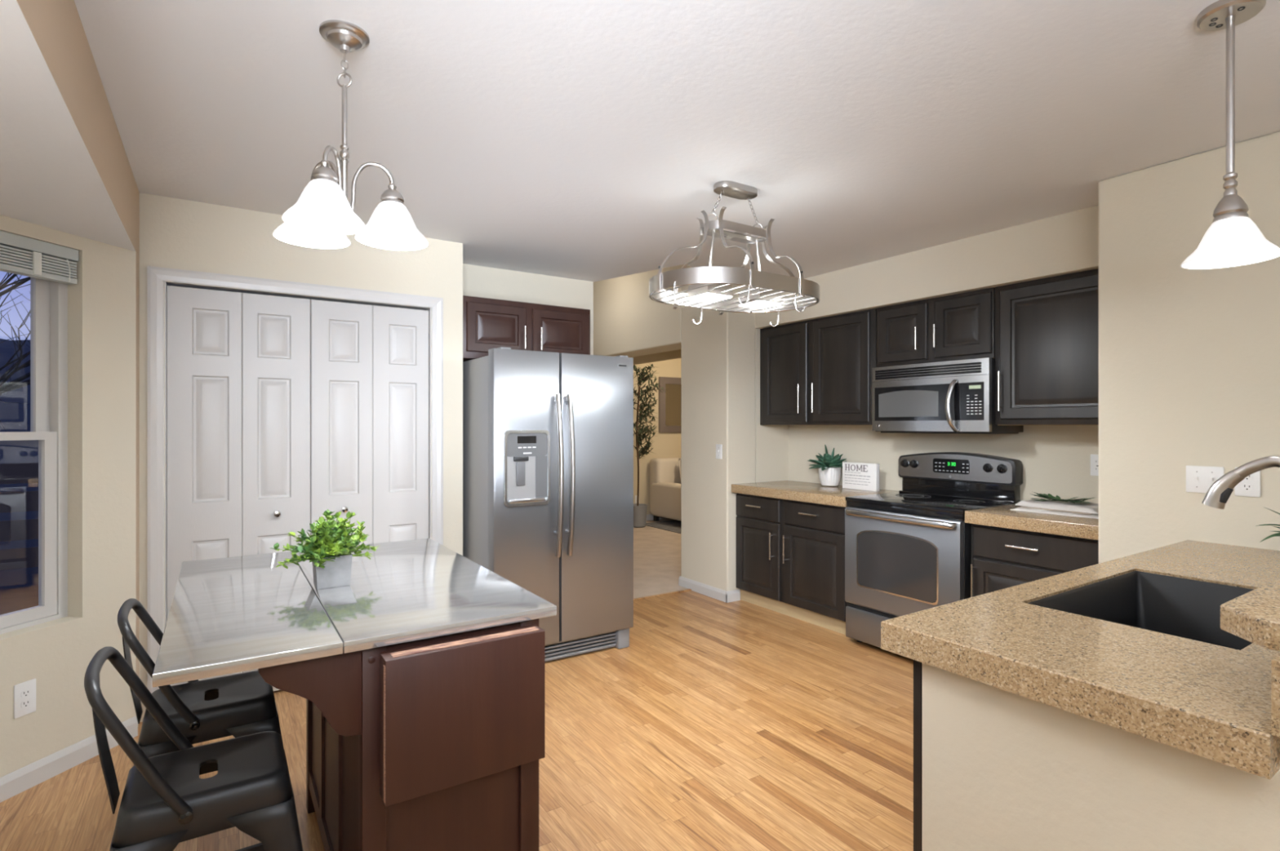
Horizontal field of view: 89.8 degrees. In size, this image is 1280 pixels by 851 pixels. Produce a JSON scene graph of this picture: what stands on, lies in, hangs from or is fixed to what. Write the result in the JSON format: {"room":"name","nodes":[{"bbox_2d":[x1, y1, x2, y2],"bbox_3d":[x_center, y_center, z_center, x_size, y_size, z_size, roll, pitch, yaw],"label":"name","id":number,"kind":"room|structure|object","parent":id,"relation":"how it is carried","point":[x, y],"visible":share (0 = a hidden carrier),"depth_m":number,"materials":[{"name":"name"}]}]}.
{"room":"kitchen","nodes":[
{"label":"kitchen","id":0,"kind":"room"},
{"bbox_2d":[0,0,135,251],"bbox_3d":[-1.590,-0.799,0.960,0.994,0.061,4.150,0,0,-33],"label":"ceiling","id":1,"kind":"structure","parent":0,"point":[49,177],"depth_m":1.82,"materials":[{"name":"white paint"}]},
{"bbox_2d":[0,214,135,777],"bbox_3d":[-2.427,0.275,2.291,0.160,2.190,1.160,0,0,12],"label":"wall","id":2,"kind":"structure","parent":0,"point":[101,306],"depth_m":2.65,"materials":[{"name":"beige paint"}]},
{"bbox_2d":[13,679,35,719],"bbox_3d":[-2.314,1.028,2.418,0.008,0.125,0.072,0,0,12],"label":"wall outlet","id":3,"kind":"object","parent":2,"relation":"attached to","point":[24,693],"visible":1,"depth_m":2.41,"materials":[{"name":"white plastic"}]},
{"bbox_2d":[20,688,31,697],"bbox_3d":[-2.311,1.008,2.418,0.002,0.025,0.033,0,0,12],"label":"socket","id":4,"kind":"object","parent":3,"relation":"attached to","point":[24,693],"depth_m":2.42,"materials":[{"name":"grey plastic"}]},
{"bbox_2d":[20,699,31,708],"bbox_3d":[-2.311,1.048,2.418,0.002,0.025,0.033,0,0,12],"label":"socket","id":5,"kind":"object","parent":3,"relation":"attached to","point":[24,704],"depth_m":2.42,"materials":[{"name":"grey plastic"}]},
{"bbox_2d":[0,231,78,284],"bbox_3d":[-2.379,-0.644,2.248,0.059,0.138,0.759,0,0,12],"label":"window blind","id":6,"kind":"object","parent":2,"relation":"attached to","point":[19,255],"visible":1,"depth_m":2.46,"materials":[{"name":"grey plastic"}]},
{"bbox_2d":[0,277,82,644],"bbox_3d":[-2.428,0.041,2.258,0.150,1.511,0.775,0,0,12],"label":"window","id":7,"kind":"structure","parent":2,"relation":"attached to","point":[48,299],"depth_m":2.59,"materials":[{"name":"grey wood"}]},
{"bbox_2d":[0,716,137,803],"bbox_3d":[-2.336,1.327,2.301,0.013,0.085,1.098,0,0,12],"label":"baseboard","id":8,"kind":"structure","parent":2,"relation":"attached to","point":[11,784],"depth_m":2.51,"materials":[{"name":"grey wood"}]},
{"bbox_2d":[135,252,139,725],"bbox_3d":[-2.341,0.301,2.925,0.095,2.138,0.260,0,0,-33],"label":"wall","id":9,"kind":"structure","parent":0,"point":[137,260],"depth_m":2.90,"materials":[{"name":"beige paint"}]},
{"bbox_2d":[16,0,139,258],"bbox_3d":[-1.265,-0.922,1.299,0.080,0.305,4.160,0,0,-33],"label":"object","id":10,"kind":"structure","parent":9,"relation":"attached to","point":[56,27],"depth_m":1.76,"materials":[{"name":"beige paint"}]},
{"bbox_2d":[139,192,462,722],"bbox_3d":[-1.836,0.147,3.619,1.512,2.445,0.575,0,0,-33],"label":"wall","id":11,"kind":"structure","parent":0,"point":[175,233],"depth_m":3.26,"materials":[{"name":"beige paint"}]},
{"bbox_2d":[166,285,310,691],"bbox_3d":[-1.981,0.347,3.200,0.609,2.022,0.072,0,0,-33],"label":"door","id":12,"kind":"structure","parent":11,"relation":"in","point":[238,364],"depth_m":3.18,"materials":[{"name":"grey wood"}]},
{"bbox_2d":[146,266,443,693],"bbox_3d":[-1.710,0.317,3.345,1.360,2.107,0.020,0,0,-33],"label":"trim","id":13,"kind":"structure","parent":11,"relation":"attached to","point":[157,276],"depth_m":3.06,"materials":[{"name":"grey wood"}]},
{"bbox_2d":[310,299,428,545],"bbox_3d":[-1.470,0.347,3.535,0.609,2.022,0.072,0,0,-33],"label":"door","id":14,"kind":"structure","parent":11,"relation":"in","point":[369,364],"depth_m":3.54,"materials":[{"name":"grey wood"}]},
{"bbox_2d":[0,591,913,850],"bbox_3d":[0.720,1.420,1.454,5.400,0.100,6.840,0,0,-33],"label":"floor","id":15,"kind":"structure","parent":0,"point":[739,726],"depth_m":2.70,"materials":[{"name":"brown wood"}]},
{"bbox_2d":[84,646,302,850],"bbox_3d":[-0.960,0.925,1.430,0.452,0.891,0.418,0,0,-33],"label":"bar stool","id":16,"kind":"object","parent":15,"relation":"on","point":[165,803],"visible":1,"depth_m":1.36,"materials":[{"name":"black metal"}]},
{"bbox_2d":[117,598,284,850],"bbox_3d":[-1.216,0.925,1.824,0.452,0.891,0.418,0,0,-33],"label":"bar stool","id":17,"kind":"object","parent":15,"relation":"on","point":[241,704],"visible":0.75,"depth_m":1.74,"materials":[{"name":"black metal"}]},
{"bbox_2d":[152,538,556,850],"bbox_3d":[-0.855,0.913,1.863,0.817,0.914,1.228,0,0,-33],"label":"kitchen island","id":18,"kind":"object","parent":15,"relation":"on","point":[420,678],"visible":0.97,"depth_m":1.49,"materials":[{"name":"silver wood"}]},
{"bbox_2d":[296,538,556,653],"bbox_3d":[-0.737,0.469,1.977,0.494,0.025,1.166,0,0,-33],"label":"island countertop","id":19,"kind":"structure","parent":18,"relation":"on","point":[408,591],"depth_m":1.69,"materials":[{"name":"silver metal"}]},
{"bbox_2d":[270,509,378,589],"bbox_3d":[-0.887,0.349,1.834,0.271,0.214,0.257,0,0,-33],"label":"potted plant","id":20,"kind":"object","parent":19,"relation":"on","point":[329,550],"visible":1,"depth_m":1.80,"materials":[{"name":"green plant"}]},
{"bbox_2d":[462,346,633,662],"bbox_3d":[-0.617,0.471,4.004,0.898,1.797,0.929,0,0,-33],"label":"refrigerator","id":21,"kind":"object","parent":15,"relation":"on","point":[548,437],"visible":0.95,"depth_m":3.68,"materials":[{"name":"grey metal"}]},
{"bbox_2d":[633,588,691,600],"bbox_3d":[0.031,1.365,5.092,0.951,0.009,0.030,0,0,-33],"label":"trim","id":22,"kind":"structure","parent":15,"relation":"on","point":[689,589],"depth_m":5.17,"materials":[{"name":"brown wood"}]},
{"bbox_2d":[736,493,847,635],"bbox_3d":[1.270,0.946,4.716,0.628,0.848,1.085,0,0,-33],"label":"base cabinet","id":23,"kind":"object","parent":15,"relation":"on","point":[790,554],"visible":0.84,"depth_m":4.52,"materials":[{"name":"brown paint"}]},
{"bbox_2d":[731,480,898,507],"bbox_3d":[1.271,0.488,4.713,0.627,0.065,1.091,0,0,-33],"label":"countertop","id":24,"kind":"structure","parent":23,"relation":"on","point":[808,492],"depth_m":4.54,"materials":[{"name":"beige stone"}]},
{"bbox_2d":[807,444,847,486],"bbox_3d":[1.439,0.300,4.871,0.342,0.311,0.341,0,0,-33],"label":"potted succulent","id":25,"kind":"object","parent":24,"relation":"on","point":[829,467],"visible":0.95,"depth_m":4.80,"materials":[{"name":"green plant"}]},
{"bbox_2d":[818,467,840,486],"bbox_3d":[1.437,0.385,4.860,0.165,0.142,0.165,0,0,-33],"label":"pot","id":26,"kind":"object","parent":25,"relation":"attached to","point":[830,477],"depth_m":4.80,"materials":[{"name":"white ceramic"}]},
{"bbox_2d":[842,462,879,491],"bbox_3d":[1.569,0.361,4.569,0.039,0.190,0.288,0,0,-33],"label":"home sign","id":27,"kind":"object","parent":24,"relation":"on","point":[855,476],"visible":1,"depth_m":4.54,"materials":[{"name":"white"}]},
{"bbox_2d":[844,471,870,485],"bbox_3d":[1.546,0.377,4.569,0.001,0.085,0.218,0,0,-33],"label":"print","id":28,"kind":"object","parent":27,"relation":"attached to","point":[851,478],"depth_m":4.57,"materials":[{"name":"grey"}]},
{"bbox_2d":[844,452,1022,648],"bbox_3d":[1.749,0.770,3.910,0.708,1.200,0.770,0,0,-33],"label":"range","id":29,"kind":"object","parent":15,"relation":"on","point":[908,551],"visible":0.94,"depth_m":3.83,"materials":[{"name":"silver metal"}]},
{"bbox_2d":[845,492,1017,515],"bbox_3d":[1.776,0.465,3.928,0.630,0.024,0.770,0,0,-33],"label":"cooktop","id":30,"kind":"object","parent":29,"relation":"in","point":[925,503],"depth_m":3.83,"materials":[{"name":"black glass"}]},
{"bbox_2d":[970,524,1098,597],"bbox_3d":[2.180,0.946,3.329,0.628,0.848,0.656,0,0,-33],"label":"base cabinet","id":31,"kind":"object","parent":15,"relation":"on","point":[1002,558],"visible":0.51,"depth_m":3.23,"materials":[{"name":"brown paint"}]},
{"bbox_2d":[964,504,1098,540],"bbox_3d":[2.179,0.488,3.330,0.627,0.065,0.659,0,0,-33],"label":"countertop","id":32,"kind":"structure","parent":31,"relation":"on","point":[1002,517],"depth_m":3.18,"materials":[{"name":"beige stone"}]},
{"bbox_2d":[1009,499,1098,519],"bbox_3d":[2.243,0.430,3.386,0.323,0.050,0.424,0,0,-33],"label":"folded towel","id":33,"kind":"object","parent":32,"relation":"on","point":[1049,507],"visible":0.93,"depth_m":3.31,"materials":[{"name":"grey fabric"}]},
{"bbox_2d":[1030,491,1095,503],"bbox_3d":[2.222,0.382,3.394,0.159,0.045,0.308,0,0,-33],"label":"herb sprig","id":34,"kind":"object","parent":33,"relation":"on","point":[1049,497],"visible":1,"depth_m":3.41,"materials":[{"name":"green plant"}]},
{"bbox_2d":[913,660,1279,850],"bbox_3d":[1.590,0.946,1.758,1.868,0.848,0.654,0,0,-33],"label":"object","id":35,"kind":"object","parent":15,"relation":"on","point":[995,769],"visible":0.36,"depth_m":1.25,"materials":[{"name":"beige paint"}]},
{"bbox_2d":[880,540,1279,779],"bbox_3d":[1.554,0.488,1.753,1.936,0.065,0.664,0,0,-33],"label":"countertop","id":36,"kind":"structure","parent":35,"relation":"on","point":[1212,702],"depth_m":1.28,"materials":[{"name":"beige stone"}]},
{"bbox_2d":[1026,570,1254,650],"bbox_3d":[1.400,0.592,1.677,0.746,0.259,0.457,0,0,-33],"label":"sink","id":37,"kind":"object","parent":36,"relation":"in","point":[1184,608],"visible":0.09,"depth_m":1.93,"materials":[{"name":"black"}]},
{"bbox_2d":[1201,456,1279,509],"bbox_3d":[1.519,0.264,1.569,0.125,0.384,0.206,0,0,-33],"label":"faucet","id":38,"kind":"object","parent":36,"relation":"on","point":[1218,495],"visible":1,"depth_m":1.58,"materials":[{"name":"silver metal"}]},
{"bbox_2d":[1255,506,1279,542],"bbox_3d":[2.167,0.363,2.087,0.182,0.184,0.178,0,0,-18],"label":"potted plant","id":39,"kind":"object","parent":36,"relation":"on","point":[1276,534],"visible":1,"depth_m":2.13,"materials":[{"name":"green plant"}]},
{"bbox_2d":[462,263,593,355],"bbox_3d":[-0.856,0.147,4.540,1.138,2.445,0.110,0,0,-33],"label":"wall","id":40,"kind":"structure","parent":0,"point":[481,282],"depth_m":4.52,"materials":[{"name":"beige paint"}]},
{"bbox_2d":[462,295,590,362],"bbox_3d":[-0.799,-0.585,4.202,0.858,0.370,0.513,0,0,-33],"label":"upper cabinet","id":41,"kind":"object","parent":40,"relation":"attached to","point":[487,323],"visible":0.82,"depth_m":3.98,"materials":[{"name":"brown wood"}]},
{"bbox_2d":[633,358,680,515],"bbox_3d":[0.440,-0.130,9.535,6.800,3.000,0.140,0,0,-33],"label":"wall","id":42,"kind":"structure","parent":0,"point":[665,445],"depth_m":9.29,"materials":[{"name":"beige paint"}]},
{"bbox_2d":[632,349,680,364],"bbox_3d":[0.478,-1.087,7.527,0.060,0.585,3.260,0,0,-33],"label":"trim","id":43,"kind":"structure","parent":42,"relation":"attached to","point":[675,354],"depth_m":7.87,"materials":[{"name":"beige paint"}]},
{"bbox_2d":[646,514,667,520],"bbox_3d":[0.461,1.321,9.457,6.450,0.085,0.013,0,0,-33],"label":"baseboard","id":44,"kind":"structure","parent":42,"relation":"attached to","point":[649,517],"depth_m":9.25,"materials":[{"name":"grey"}]},
{"bbox_2d":[658,377,680,432],"bbox_3d":[0.616,-0.302,9.541,0.800,0.812,0.033,0,0,-33],"label":"wall mirror","id":45,"kind":"object","parent":42,"relation":"attached to","point":[669,402],"visible":0.41,"depth_m":9.42,"materials":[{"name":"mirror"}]},
{"bbox_2d":[665,384,680,426],"bbox_3d":[0.613,-0.302,9.545,0.608,0.620,0.006,0,0,-33],"label":"mirror glass","id":46,"kind":"object","parent":45,"relation":"attached to","point":[673,394],"depth_m":9.46,"materials":[{"name":"brown"}]},
{"bbox_2d":[633,518,688,598],"bbox_3d":[1.351,1.417,8.147,6.800,0.106,3.660,0,0,-33],"label":"floor","id":47,"kind":"structure","parent":0,"point":[656,552],"depth_m":6.47,"materials":[{"name":"beige carpet"}]},
{"bbox_2d":[633,364,666,528],"bbox_3d":[-0.001,0.237,8.645,0.555,2.253,0.704,0,0,31],"label":"potted tree","id":48,"kind":"object","parent":47,"relation":"on","point":[640,510],"visible":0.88,"depth_m":8.66,"materials":[{"name":"green plant"}]},
{"bbox_2d":[645,520,680,533],"bbox_3d":[1.598,1.360,8.836,2.630,0.008,1.820,0,0,-33],"label":"area rug","id":49,"kind":"object","parent":47,"relation":"on","point":[674,526],"visible":0.07,"depth_m":8.68,"materials":[{"name":"grey fabric"}]},
{"bbox_2d":[649,457,680,521],"bbox_3d":[1.231,0.913,9.378,2.090,0.886,0.930,0,0,-33],"label":"sofa","id":50,"kind":"object","parent":49,"relation":"on","point":[664,473],"visible":0.23,"depth_m":9.02,"materials":[{"name":"beige fabric"}]},
{"bbox_2d":[678,458,680,477],"bbox_3d":[0.748,0.670,9.103,0.420,0.407,0.198,0,0,-26],"label":"throw pillow","id":51,"kind":"object","parent":50,"relation":"on","point":[679,460],"visible":0.06,"depth_m":9.03,"materials":[{"name":"beige fabric"}]},
{"bbox_2d":[593,264,755,591],"bbox_3d":[-0.297,-0.130,6.737,0.304,3.000,4.010,0,0,-33],"label":"wall","id":52,"kind":"structure","parent":0,"point":[717,353],"depth_m":5.24,"materials":[{"name":"beige paint"}]},
{"bbox_2d":[678,576,740,603],"bbox_3d":[0.557,1.327,5.256,0.135,0.085,0.623,0,0,-33],"label":"baseboard","id":53,"kind":"structure","parent":52,"relation":"attached to","point":[732,596],"depth_m":5.12,"materials":[{"name":"grey wood"}]},
{"bbox_2d":[715,444,722,459],"bbox_3d":[0.617,0.205,5.051,0.016,0.115,0.072,0,0,-33],"label":"wall switch","id":54,"kind":"object","parent":52,"relation":"attached to","point":[718,447],"visible":1,"depth_m":5.04,"materials":[{"name":"white plastic"}]},
{"bbox_2d":[74,0,1279,289],"bbox_3d":[1.105,-1.125,1.760,4.420,0.100,6.930,0,0,-33],"label":"ceiling","id":55,"kind":"structure","parent":0,"point":[588,140],"depth_m":2.16,"materials":[{"name":"white paint"}]},
{"bbox_2d":[272,19,428,250],"bbox_3d":[-0.791,-0.795,1.784,0.389,0.560,0.371,0,0,-33],"label":"chandelier","id":56,"kind":"object","parent":55,"relation":"hanging from","point":[322,216],"visible":1,"depth_m":1.75,"materials":[{"name":"white glass"}]},
{"bbox_2d":[648,181,819,315],"bbox_3d":[0.433,-0.814,2.904,0.865,0.521,0.550,0,0,-33],"label":"pot rack","id":57,"kind":"object","parent":55,"relation":"hanging from","point":[710,287],"visible":0.99,"depth_m":2.83,"materials":[{"name":"silver metal"}]},
{"bbox_2d":[673,281,684,305],"bbox_3d":[0.159,-0.538,2.611,0.045,0.099,0.005,0,0,0],"label":"hook","id":58,"kind":"object","parent":57,"relation":"hanging from","point":[674,282],"visible":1,"depth_m":2.61,"materials":[{"name":"silver metal"}]},
{"bbox_2d":[693,304,702,324],"bbox_3d":[0.278,-0.538,3.111,0.045,0.099,0.005,0,0,0],"label":"hook","id":59,"kind":"object","parent":57,"relation":"hanging from","point":[698,304],"visible":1,"depth_m":3.11,"materials":[{"name":"silver metal"}]},
{"bbox_2d":[687,230,733,302],"bbox_3d":[0.307,-0.710,2.821,0.140,0.303,0.140,0,0,-33],"label":"lamp","id":60,"kind":"object","parent":57,"relation":"on","point":[704,293],"depth_m":2.80,"materials":[{"name":"silver metal"}]},
{"bbox_2d":[738,285,749,305],"bbox_3d":[0.422,-0.538,2.602,0.045,0.099,0.005,0,0,0],"label":"hook","id":61,"kind":"object","parent":57,"relation":"hanging from","point":[748,286],"visible":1,"depth_m":2.60,"materials":[{"name":"silver metal"}]},
{"bbox_2d":[738,240,782,309],"bbox_3d":[0.558,-0.710,2.986,0.140,0.303,0.140,0,0,-33],"label":"lamp","id":62,"kind":"object","parent":57,"relation":"on","point":[755,301],"depth_m":2.96,"materials":[{"name":"silver metal"}]},
{"bbox_2d":[769,306,778,327],"bbox_3d":[0.667,-0.538,3.185,0.045,0.099,0.005,0,0,0],"label":"hook","id":63,"kind":"object","parent":57,"relation":"hanging from","point":[775,307],"visible":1,"depth_m":3.18,"materials":[{"name":"silver metal"}]},
{"bbox_2d":[795,293,804,313],"bbox_3d":[0.694,-0.538,2.786,0.045,0.099,0.005,0,0,0],"label":"hook","id":64,"kind":"object","parent":57,"relation":"hanging from","point":[795,294],"visible":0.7,"depth_m":2.78,"materials":[{"name":"silver metal"}]},
{"bbox_2d":[1180,0,1279,269],"bbox_3d":[1.521,-0.744,1.655,0.197,0.663,0.197,0,0,-33],"label":"pendant lamp","id":65,"kind":"object","parent":55,"relation":"hanging from","point":[1233,239],"visible":1,"depth_m":1.65,"materials":[{"name":"white glass"}]},
{"bbox_2d":[755,328,788,482],"bbox_3d":[1.096,0.147,5.319,0.470,2.445,0.110,0,0,-33],"label":"wall","id":66,"kind":"structure","parent":0,"point":[771,442],"depth_m":5.21,"materials":[{"name":"beige paint"}]},
{"bbox_2d":[788,425,1098,503],"bbox_3d":[1.973,0.147,4.315,0.105,2.445,2.650,0,0,-33],"label":"wall","id":67,"kind":"structure","parent":0,"point":[1055,460],"depth_m":4.00,"materials":[{"name":"beige paint"}]},
{"bbox_2d":[760,308,876,425],"bbox_3d":[1.375,-0.389,4.783,0.378,0.776,1.087,0,0,-33],"label":"upper cabinet","id":68,"kind":"object","parent":67,"relation":"attached to","point":[819,371],"visible":0.92,"depth_m":4.63,"materials":[{"name":"brown paint"}]},
{"bbox_2d":[876,287,995,367],"bbox_3d":[1.888,-0.578,4.002,0.378,0.398,0.770,0,0,-33],"label":"upper cabinet","id":69,"kind":"object","parent":67,"relation":"attached to","point":[962,326],"visible":0.88,"depth_m":3.86,"materials":[{"name":"brown paint"}]},
{"bbox_2d":[872,357,1023,434],"bbox_3d":[1.861,-0.165,3.978,0.448,0.426,0.764,0,0,-33],"label":"microwave","id":70,"kind":"object","parent":69,"relation":"attached to","point":[950,397],"visible":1,"depth_m":3.82,"materials":[{"name":"silver metal"}]},
{"bbox_2d":[995,268,1098,425],"bbox_3d":[2.283,-0.389,3.400,0.378,0.776,0.661,0,0,-33],"label":"upper cabinet","id":71,"kind":"object","parent":67,"relation":"attached to","point":[1046,330],"visible":0.69,"depth_m":3.36,"materials":[{"name":"brown paint"}]},
{"bbox_2d":[1090,454,1098,475],"bbox_3d":[2.466,0.214,3.461,0.008,0.115,0.070,0,0,-33],"label":"wall outlet","id":72,"kind":"object","parent":67,"relation":"attached to","point":[1094,458],"visible":0.54,"depth_m":3.47,"materials":[{"name":"white plastic"}]},
{"bbox_2d":[1093,459,1098,471],"bbox_3d":[2.464,0.214,3.459,0.002,0.066,0.032,0,0,-33],"label":"socket","id":73,"kind":"object","parent":72,"relation":"attached to","point":[1095,461],"depth_m":3.46,"materials":[{"name":"grey plastic"}]},
{"bbox_2d":[1098,131,1279,564],"bbox_3d":[3.420,0.147,1.442,0.840,2.445,3.857,0,0,-33],"label":"wall","id":74,"kind":"structure","parent":0,"point":[1189,359],"depth_m":2.58,"materials":[{"name":"beige paint"}]},
{"bbox_2d":[755,204,1098,328],"bbox_3d":[1.772,-0.926,4.182,0.377,0.297,2.533,0,0,-33],"label":"soffit","id":75,"kind":"structure","parent":74,"relation":"attached to","point":[1068,243],"depth_m":3.70,"materials":[{"name":"beige paint"}]},
{"bbox_2d":[1186,466,1224,493],"bbox_3d":[2.206,0.212,2.511,0.016,0.105,0.116,0,0,-33],"label":"wall switch","id":76,"kind":"object","parent":74,"relation":"attached to","point":[1199,479],"visible":0.73,"depth_m":2.52,"materials":[{"name":"white plastic"}]},
{"bbox_2d":[1234,467,1260,497],"bbox_3d":[2.277,0.212,2.409,0.008,0.108,0.072,0,0,-33],"label":"wall outlet","id":77,"kind":"object","parent":74,"relation":"attached to","point":[1250,486],"visible":0.78,"depth_m":2.40,"materials":[{"name":"white plastic"}]},
{"bbox_2d":[1241,484,1253,491],"bbox_3d":[2.275,0.232,2.407,0.002,0.025,0.033,0,0,-33],"label":"socket","id":78,"kind":"object","parent":77,"relation":"attached to","point":[1245,487],"depth_m":2.41,"materials":[{"name":"grey plastic"}]},
{"bbox_2d":[1244,474,1253,480],"bbox_3d":[2.275,0.193,2.407,0.002,0.025,0.033,0,0,-33],"label":"socket","id":79,"kind":"object","parent":77,"relation":"attached to","point":[1250,477],"depth_m":2.40,"materials":[{"name":"grey plastic"}]},
{"bbox_3d":[1.803,0.858,1.434,1.868,1.025,0.119,0,0,-33],"label":"wall","id":80,"kind":"structure","parent":0,"visible":0},
{"bbox_2d":[1220,578,1279,651],"bbox_3d":[1.855,0.322,1.342,1.882,0.044,0.528,0,0,-33],"label":"countertop","id":81,"kind":"structure","parent":80,"relation":"on","point":[1253,616],"depth_m":1.04,"materials":[{"name":"beige stone"}]},
{"bbox_2d":[1271,654,1279,737],"bbox_3d":[1.740,0.400,1.471,1.932,0.110,0.011,0,0,-33],"label":"backsplash","id":82,"kind":"structure","parent":80,"relation":"attached to","point":[1276,661],"depth_m":0.94,"materials":[{"name":"beige stone"}]},
{"label":"outside","id":83,"kind":"structure","parent":0,"visible":0},
{"bbox_2d":[0,483,38,614],"bbox_3d":[-69.107,2.470,32.391,200.000,0.200,190.000,0,0,-33],"label":"ground","id":84,"kind":"structure","parent":83,"point":[19,588],"depth_m":10.03,"materials":[{"name":"grey plant"}]},
{"bbox_2d":[0,272,30,431],"bbox_3d":[-7.105,-0.481,6.303,5.373,5.711,5.292,0,0,-23],"label":"bare tree","id":85,"kind":"object","parent":84,"relation":"on","point":[14,384],"visible":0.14,"depth_m":6.49,"materials":[{"name":"black plant"}]},
{"bbox_2d":[0,338,38,463],"bbox_3d":[-45.736,-2.521,26.971,131.376,10.182,84.711,0,0,-33],"label":"hill","id":86,"kind":"structure","parent":84,"relation":"on","point":[14,417],"depth_m":33.53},
{"bbox_2d":[0,462,38,570],"bbox_3d":[-11.355,1.370,8.187,16.000,2.000,0.150,0,0,-33],"label":"fence","id":87,"kind":"object","parent":84,"relation":"on","point":[28,473],"visible":0.02,"depth_m":9.51,"materials":[{"name":"brown wood"}]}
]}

